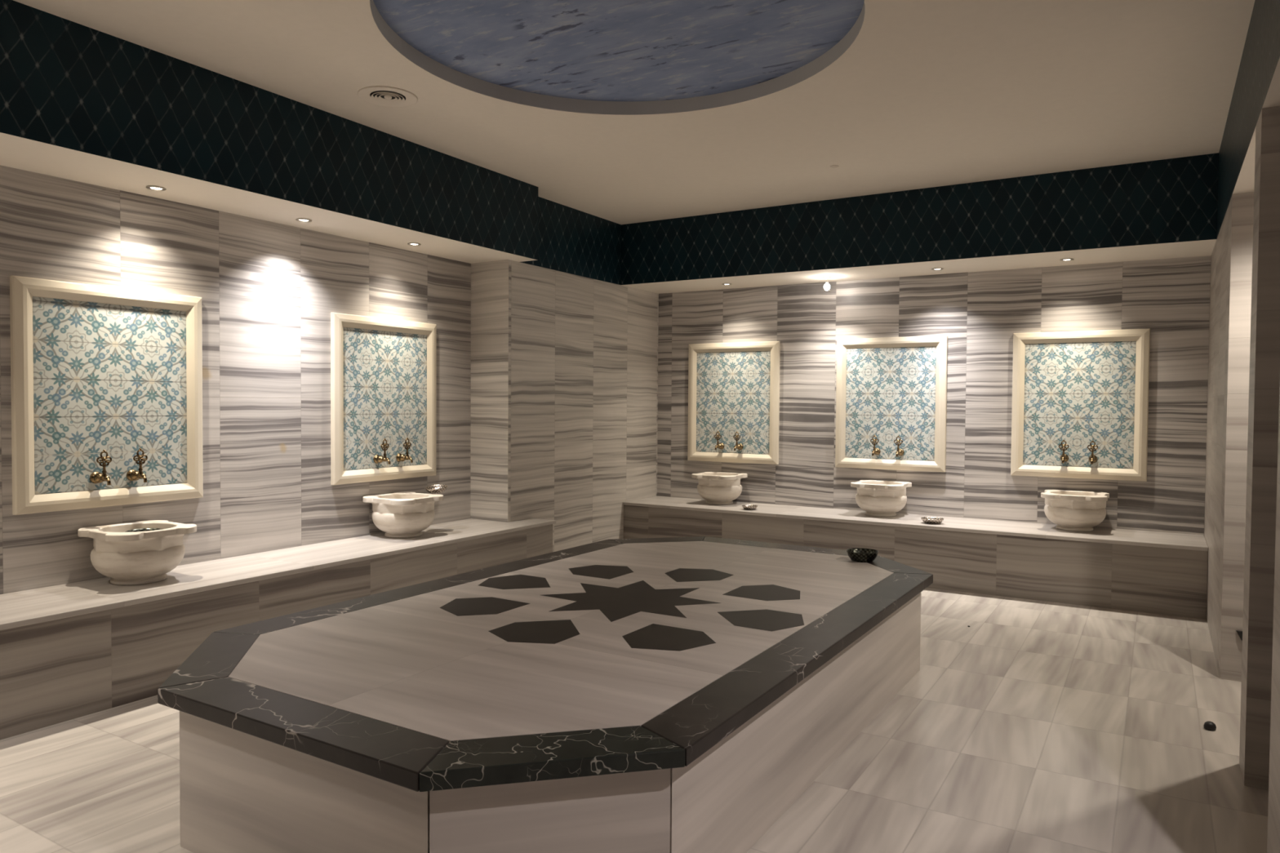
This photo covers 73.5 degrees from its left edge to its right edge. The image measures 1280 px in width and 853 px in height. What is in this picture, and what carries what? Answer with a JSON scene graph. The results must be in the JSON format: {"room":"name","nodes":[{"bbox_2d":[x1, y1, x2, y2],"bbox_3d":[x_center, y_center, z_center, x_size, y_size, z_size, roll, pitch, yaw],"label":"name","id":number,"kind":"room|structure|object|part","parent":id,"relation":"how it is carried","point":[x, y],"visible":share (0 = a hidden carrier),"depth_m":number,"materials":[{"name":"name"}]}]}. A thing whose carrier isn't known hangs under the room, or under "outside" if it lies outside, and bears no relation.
{"room":"spa","nodes":[
{"label":"spa","id":0,"kind":"room"},
{"bbox_2d":[0,164,471,594],"bbox_3d":[-3.519,-0.262,3.979,0.200,3.260,7.746,1,2,31],"label":"wall","id":1,"kind":"structure","parent":0,"point":[269,291],"depth_m":5.45,"materials":[{"name":"stone"}]},
{"bbox_2d":[9,275,203,515],"bbox_3d":[-2.908,-0.165,4.759,0.044,1.210,1.000,1,2,31],"label":"tile panel","id":2,"kind":"object","parent":1,"relation":"attached to","point":[95,369],"visible":1,"depth_m":4.69,"materials":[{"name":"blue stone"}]},
{"bbox_2d":[89,449,111,485],"bbox_3d":[-2.906,0.220,4.638,0.145,0.191,0.079,1,2,31],"label":"tap","id":3,"kind":"object","parent":2,"relation":"attached to","point":[95,477],"visible":1,"depth_m":4.63,"materials":[{"name":"gold metal"}]},
{"bbox_3d":[-2.893,0.233,4.631,0.028,0.079,0.028,1,2,31],"label":"valve stem","id":4,"kind":"part","parent":3,"relation":"part of","materials":[{"name":"gold metal"}]},
{"bbox_3d":[-2.892,0.169,4.629,0.060,0.089,0.058,0,2,-15],"label":"handle","id":5,"kind":"part","parent":3,"relation":"part of","materials":[{"name":"gold metal"}]},
{"bbox_3d":[-2.861,0.294,4.613,0.040,0.044,0.019,1,2,31],"label":"spout","id":6,"kind":"part","parent":3,"relation":"part of","materials":[{"name":"gold metal"}]},
{"bbox_2d":[126,448,147,482],"bbox_3d":[-2.806,0.216,4.803,0.145,0.191,0.079,1,2,31],"label":"tap","id":7,"kind":"object","parent":2,"relation":"attached to","point":[132,474],"visible":1,"depth_m":4.79,"materials":[{"name":"gold metal"}]},
{"bbox_3d":[-2.792,0.166,4.794,0.060,0.089,0.058,0,2,-15],"label":"handle","id":8,"kind":"part","parent":7,"relation":"part of","materials":[{"name":"gold metal"}]},
{"bbox_3d":[-2.793,0.229,4.796,0.028,0.079,0.028,1,2,31],"label":"valve stem","id":9,"kind":"part","parent":7,"relation":"part of","materials":[{"name":"gold metal"}]},
{"bbox_3d":[-2.761,0.291,4.778,0.040,0.044,0.019,1,2,31],"label":"spout","id":10,"kind":"part","parent":7,"relation":"part of","materials":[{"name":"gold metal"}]},
{"bbox_2d":[330,312,436,484],"bbox_3d":[-1.893,-0.203,6.436,0.044,1.210,1.000,1,2,31],"label":"tile panel","id":11,"kind":"object","parent":1,"relation":"attached to","point":[383,371],"visible":1,"depth_m":6.37,"materials":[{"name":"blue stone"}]},
{"bbox_2d":[373,438,391,464],"bbox_3d":[-1.890,0.182,6.318,0.145,0.191,0.079,1,2,31],"label":"tap","id":12,"kind":"object","parent":11,"relation":"attached to","point":[377,459],"visible":1,"depth_m":6.31,"materials":[{"name":"gold metal"}]},
{"bbox_3d":[-1.877,0.196,6.310,0.028,0.079,0.028,1,2,31],"label":"valve stem","id":13,"kind":"part","parent":12,"relation":"part of","materials":[{"name":"gold metal"}]},
{"bbox_3d":[-1.877,0.132,6.309,0.060,0.089,0.058,0,2,-15],"label":"handle","id":14,"kind":"part","parent":12,"relation":"part of","materials":[{"name":"gold metal"}]},
{"bbox_2d":[395,437,413,462],"bbox_3d":[-1.776,0.178,6.506,0.145,0.191,0.079,1,2,31],"label":"tap","id":15,"kind":"object","parent":11,"relation":"attached to","point":[400,457],"visible":1,"depth_m":6.50,"materials":[{"name":"gold metal"}]},
{"bbox_3d":[-1.763,0.191,6.498,0.028,0.079,0.028,1,2,31],"label":"valve stem","id":16,"kind":"part","parent":15,"relation":"part of","materials":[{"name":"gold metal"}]},
{"bbox_3d":[-1.763,0.128,6.497,0.060,0.089,0.058,0,2,-15],"label":"handle","id":17,"kind":"part","parent":15,"relation":"part of","materials":[{"name":"gold metal"}]},
{"bbox_2d":[470,196,658,551],"bbox_3d":[-0.705,-0.355,8.237,0.609,3.260,2.454,1,2,31],"label":"wall","id":18,"kind":"structure","parent":0,"point":[564,420],"depth_m":7.69,"materials":[{"name":"stone"}]},
{"bbox_2d":[0,0,537,263],"bbox_3d":[-3.130,-1.588,3.790,0.609,0.593,7.876,1,2,31],"label":"soffit","id":19,"kind":"structure","parent":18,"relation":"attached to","point":[78,102],"depth_m":4.71,"materials":[{"name":"paint"}]},
{"bbox_2d":[146,186,166,191],"bbox_3d":[-2.659,-1.309,4.714,0.098,0.008,0.098,1,2,31],"label":"recessed light","id":20,"kind":"object","parent":19,"relation":"in","point":[152,188],"visible":1,"depth_m":4.71,"materials":[{"name":"white metal"}]},
{"bbox_2d":[295,218,311,222],"bbox_3d":[-2.162,-1.327,5.516,0.098,0.008,0.098,1,2,31],"label":"recessed light","id":21,"kind":"object","parent":19,"relation":"in","point":[297,220],"visible":1,"depth_m":5.51,"materials":[{"name":"white metal"}]},
{"bbox_2d":[407,242,421,245],"bbox_3d":[-1.665,-1.344,6.325,0.098,0.008,0.098,1,2,31],"label":"recessed light","id":22,"kind":"object","parent":19,"relation":"in","point":[411,243],"visible":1,"depth_m":6.32,"materials":[{"name":"white metal"}]},
{"bbox_2d":[13,0,1254,224],"bbox_3d":[0.294,-1.940,3.070,7.600,0.200,10.600,1,2,31],"label":"ceiling","id":23,"kind":"structure","parent":0,"point":[917,94],"depth_m":4.98,"materials":[{"name":"white paint"}]},
{"bbox_2d":[357,85,417,107],"bbox_3d":[-1.453,-1.897,4.946,0.332,0.012,0.332,1,2,31],"label":"ceiling vent","id":24,"kind":"object","parent":23,"relation":"in","point":[380,95],"visible":1,"depth_m":4.93,"materials":[{"name":"white paint"}]},
{"bbox_2d":[373,0,864,101],"bbox_3d":[-0.099,-1.961,4.093,2.272,0.020,2.272,1,2,31],"label":"dome","id":25,"kind":"object","parent":23,"relation":"attached to","point":[588,50],"visible":1,"depth_m":4.34,"materials":[{"name":"grey stone"}]},
{"bbox_2d":[830,164,839,168],"bbox_3d":[1.433,-1.913,6.322,0.064,0.012,0.064,1,2,31],"label":"ceiling sensor","id":26,"kind":"object","parent":23,"relation":"attached to","point":[833,166],"visible":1,"depth_m":6.31,"materials":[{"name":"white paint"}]},
{"bbox_2d":[0,587,1268,852],"bbox_3d":[0.269,1.478,3.161,7.600,0.120,10.600,1,2,31],"label":"floor","id":27,"kind":"structure","parent":0,"point":[1032,726],"depth_m":3.60,"materials":[{"name":"stone"}]},
{"bbox_2d":[0,518,555,740],"bbox_3d":[-3.075,1.115,3.930,0.664,0.516,8.066,1,2,31],"label":"bench","id":28,"kind":"object","parent":27,"relation":"on","point":[72,651],"visible":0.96,"depth_m":4.48,"materials":[{"name":"grey stone"}]},
{"bbox_2d":[77,520,196,585],"bbox_3d":[-2.730,0.693,4.671,0.472,0.292,0.472,1,2,31],"label":"basin","id":29,"kind":"object","parent":28,"relation":"on","point":[137,557],"visible":0.98,"depth_m":4.53,"materials":[{"name":"white stone"}]},
{"bbox_2d":[124,528,162,532],"bbox_3d":[-2.704,0.605,4.706,0.215,0.067,0.215,2,2,45],"label":"metal bowl","id":30,"kind":"object","parent":29,"relation":"on","point":[141,529],"visible":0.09,"depth_m":4.78,"materials":[{"name":"silver metal"}]},
{"bbox_3d":[-3.073,0.871,3.923,0.664,0.028,8.066,1,2,31],"label":"seat","id":31,"kind":"part","parent":28,"relation":"part of","materials":[{"name":"stone"}]},
{"bbox_2d":[362,492,443,537],"bbox_3d":[-1.739,0.657,6.309,0.472,0.292,0.472,1,2,31],"label":"basin","id":32,"kind":"object","parent":28,"relation":"on","point":[397,514],"visible":1,"depth_m":6.15,"materials":[{"name":"white stone"}]},
{"bbox_2d":[425,484,447,493],"bbox_3d":[-1.553,0.478,6.537,0.170,0.059,0.168,2,2,36],"label":"metal bowl","id":33,"kind":"object","parent":32,"relation":"on","point":[434,489],"visible":1,"depth_m":6.51,"materials":[{"name":"silver metal"}]},
{"bbox_2d":[157,536,933,852],"bbox_3d":[-0.053,1.114,4.195,2.217,0.549,3.928,1,2,32],"label":"platform","id":34,"kind":"object","parent":27,"relation":"on","point":[669,695],"visible":0.94,"depth_m":2.88,"materials":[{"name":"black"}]},
{"bbox_3d":[-1.612,1.155,3.204,0.020,0.497,0.660,0,2,-13],"label":"panel","id":35,"kind":"part","parent":34,"relation":"part of","materials":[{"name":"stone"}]},
{"bbox_3d":[-1.048,1.175,2.583,1.150,0.497,0.020,1,2,32],"label":"panel","id":36,"kind":"part","parent":34,"relation":"part of","materials":[{"name":"stone"}]},
{"bbox_3d":[-0.239,1.187,2.358,0.660,0.497,0.020,0,2,-13],"label":"panel","id":37,"kind":"part","parent":34,"relation":"part of","materials":[{"name":"stone"}]},
{"bbox_3d":[0.832,1.161,3.651,0.020,0.497,2.861,1,2,32],"label":"panel","id":38,"kind":"part","parent":34,"relation":"part of","materials":[{"name":"stone"}]},
{"bbox_2d":[846,547,878,562],"bbox_3d":[1.361,0.791,5.250,0.192,0.062,0.192,1,2,31],"label":"metal bowl","id":39,"kind":"object","parent":34,"relation":"on","point":[855,554],"visible":1,"depth_m":5.20,"materials":[{"name":"black metal"}]},
{"bbox_2d":[622,496,1208,619],"bbox_3d":[2.091,1.055,7.606,4.883,0.516,0.690,1,2,31],"label":"bench","id":40,"kind":"object","parent":27,"relation":"on","point":[1153,572],"visible":0.93,"depth_m":6.83,"materials":[{"name":"grey stone"}]},
{"bbox_2d":[691,471,747,504],"bbox_3d":[0.790,0.617,8.511,0.472,0.292,0.472,1,2,31],"label":"basin","id":41,"kind":"object","parent":40,"relation":"on","point":[715,487],"visible":1,"depth_m":8.35,"materials":[{"name":"white stone"}]},
{"bbox_2d":[742,504,757,510],"bbox_3d":[1.029,0.759,8.033,0.148,0.036,0.148,1,2,31],"label":"metal bowl","id":42,"kind":"object","parent":40,"relation":"on","point":[748,507],"visible":1,"depth_m":7.99,"materials":[{"name":"silver metal"}]},
{"bbox_2d":[850,480,911,516],"bbox_3d":[2.159,0.649,7.684,0.472,0.292,0.472,1,2,31],"label":"basin","id":43,"kind":"object","parent":40,"relation":"on","point":[877,498],"visible":1,"depth_m":7.52,"materials":[{"name":"white stone"}]},
{"bbox_3d":[2.093,0.811,7.599,4.883,0.028,0.690,1,2,31],"label":"seat","id":44,"kind":"part","parent":40,"relation":"part of","materials":[{"name":"stone"}]},
{"bbox_2d":[920,516,943,524],"bbox_3d":[2.448,0.789,7.181,0.184,0.042,0.184,1,2,31],"label":"metal bowl","id":45,"kind":"object","parent":40,"relation":"on","point":[929,520],"visible":1,"depth_m":7.14,"materials":[{"name":"silver metal"}]},
{"bbox_2d":[1040,489,1109,531],"bbox_3d":[3.488,0.680,6.881,0.472,0.292,0.472,1,2,31],"label":"basin","id":46,"kind":"object","parent":40,"relation":"on","point":[1070,510],"visible":1,"depth_m":6.73,"materials":[{"name":"white stone"}]},
{"bbox_2d":[1203,720,1216,730],"bbox_3d":[2.660,1.395,4.002,0.050,0.036,0.050,1,2,31],"label":"cap","id":47,"kind":"object","parent":27,"relation":"on","point":[1210,726],"visible":1,"depth_m":3.99,"materials":[{"name":"black plastic"}]},
{"bbox_2d":[657,255,1211,535],"bbox_3d":[2.972,-0.310,7.565,7.600,3.260,0.200,1,2,31],"label":"wall","id":48,"kind":"structure","parent":0,"point":[980,313],"depth_m":7.51,"materials":[{"name":"stone"}]},
{"bbox_2d":[687,341,780,464],"bbox_3d":[0.930,-0.241,8.659,1.000,1.210,0.044,1,2,31],"label":"tile panel","id":49,"kind":"object","parent":48,"relation":"attached to","point":[733,388],"visible":1,"depth_m":8.64,"materials":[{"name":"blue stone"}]},
{"bbox_2d":[714,431,724,449],"bbox_3d":[0.793,0.139,8.666,0.079,0.191,0.145,1,2,31],"label":"tap","id":50,"kind":"object","parent":49,"relation":"attached to","point":[720,446],"visible":1,"depth_m":8.65,"materials":[{"name":"gold metal"}]},
{"bbox_3d":[0.786,0.089,8.651,0.058,0.089,0.060,0,2,-15],"label":"handle","id":51,"kind":"part","parent":50,"relation":"part of","materials":[{"name":"gold metal"}]},
{"bbox_2d":[733,431,743,450],"bbox_3d":[0.973,0.144,8.557,0.079,0.191,0.145,1,2,31],"label":"tap","id":52,"kind":"object","parent":49,"relation":"attached to","point":[740,446],"visible":1,"depth_m":8.54,"materials":[{"name":"gold metal"}]},
{"bbox_3d":[0.966,0.093,8.543,0.058,0.089,0.060,0,2,-15],"label":"handle","id":53,"kind":"part","parent":52,"relation":"part of","materials":[{"name":"gold metal"}]},
{"bbox_2d":[822,275,831,290],"bbox_3d":[1.703,-1.302,7.808,0.088,0.124,0.088,1,2,31],"label":"lamp","id":54,"kind":"object","parent":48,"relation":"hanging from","point":[827,286],"visible":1,"depth_m":7.79,"materials":[{"name":"beige plastic"}]},
{"bbox_2d":[835,335,947,471],"bbox_3d":[2.280,-0.209,7.843,1.000,1.210,0.044,1,2,31],"label":"tile panel","id":55,"kind":"object","parent":48,"relation":"attached to","point":[887,388],"visible":1,"depth_m":7.83,"materials":[{"name":"blue tile"}]},
{"bbox_2d":[870,435,880,456],"bbox_3d":[2.150,0.171,7.846,0.079,0.191,0.145,1,2,31],"label":"tap","id":56,"kind":"object","parent":55,"relation":"attached to","point":[876,451],"visible":1,"depth_m":7.83,"materials":[{"name":"gold metal"}]},
{"bbox_3d":[2.142,0.121,7.832,0.058,0.089,0.060,0,2,-15],"label":"handle","id":57,"kind":"part","parent":56,"relation":"part of","materials":[{"name":"gold metal"}]},
{"bbox_2d":[893,435,904,457],"bbox_3d":[2.334,0.176,7.735,0.079,0.191,0.145,1,2,31],"label":"tap","id":58,"kind":"object","parent":55,"relation":"attached to","point":[900,452],"visible":1,"depth_m":7.72,"materials":[{"name":"gold metal"}]},
{"bbox_3d":[2.326,0.125,7.721,0.058,0.089,0.060,0,2,-15],"label":"handle","id":59,"kind":"part","parent":58,"relation":"part of","materials":[{"name":"gold metal"}]},
{"bbox_2d":[620,152,1218,293],"bbox_3d":[2.097,-1.649,7.510,4.886,0.593,0.748,1,2,31],"label":"ceiling soffit","id":60,"kind":"structure","parent":48,"relation":"attached to","point":[1164,208],"depth_m":6.92,"materials":[{"name":"paint"}]},
{"bbox_2d":[931,267,943,270],"bbox_3d":[2.531,-1.340,7.300,0.098,0.008,0.098,1,2,31],"label":"recessed light","id":61,"kind":"object","parent":48,"relation":"attached to","point":[936,268],"visible":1,"depth_m":7.28,"materials":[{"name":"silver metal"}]},
{"bbox_2d":[1010,328,1150,481],"bbox_3d":[3.597,-0.179,7.047,1.000,1.210,0.044,1,2,31],"label":"tile panel","id":62,"kind":"object","parent":48,"relation":"attached to","point":[1079,388],"visible":1,"depth_m":7.03,"materials":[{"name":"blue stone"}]},
{"bbox_2d":[1058,440,1069,462],"bbox_3d":[3.480,0.203,7.042,0.079,0.191,0.145,1,2,31],"label":"tap","id":63,"kind":"object","parent":62,"relation":"attached to","point":[1064,458],"visible":1,"depth_m":7.03,"materials":[{"name":"gold metal"}]},
{"bbox_3d":[3.473,0.152,7.028,0.058,0.089,0.060,0,2,-15],"label":"handle","id":64,"kind":"part","parent":63,"relation":"part of","materials":[{"name":"gold metal"}]},
{"bbox_2d":[1087,440,1097,464],"bbox_3d":[3.660,0.207,6.934,0.079,0.191,0.145,1,2,31],"label":"tap","id":65,"kind":"object","parent":62,"relation":"attached to","point":[1092,459],"visible":1,"depth_m":6.92,"materials":[{"name":"gold metal"}]},
{"bbox_3d":[3.652,0.220,6.921,0.028,0.079,0.028,1,2,31],"label":"valve stem","id":66,"kind":"part","parent":65,"relation":"part of","materials":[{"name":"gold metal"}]},
{"bbox_3d":[3.653,0.156,6.919,0.058,0.089,0.060,0,2,-15],"label":"handle","id":67,"kind":"part","parent":65,"relation":"part of","materials":[{"name":"gold metal"}]},
{"bbox_2d":[1060,258,1073,261],"bbox_3d":[3.379,-1.320,6.788,0.098,0.008,0.098,1,2,31],"label":"recessed light","id":68,"kind":"object","parent":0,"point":[1062,260],"visible":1,"depth_m":6.79,"materials":[{"name":"white metal"}]},
{"bbox_2d":[1204,0,1279,852],"bbox_3d":[2.040,-0.170,2.053,0.720,3.260,10.200,1,2,31],"label":"wall","id":69,"kind":"structure","parent":0,"point":[1242,522],"depth_m":3.53,"materials":[{"name":"stone"}]},
{"bbox_2d":[1235,630,1242,640],"bbox_3d":[3.284,1.251,4.690,0.044,0.263,0.020,1,2,31],"label":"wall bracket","id":70,"kind":"object","parent":69,"relation":"attached to","point":[1239,633],"visible":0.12,"depth_m":4.68,"materials":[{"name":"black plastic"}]}
]}

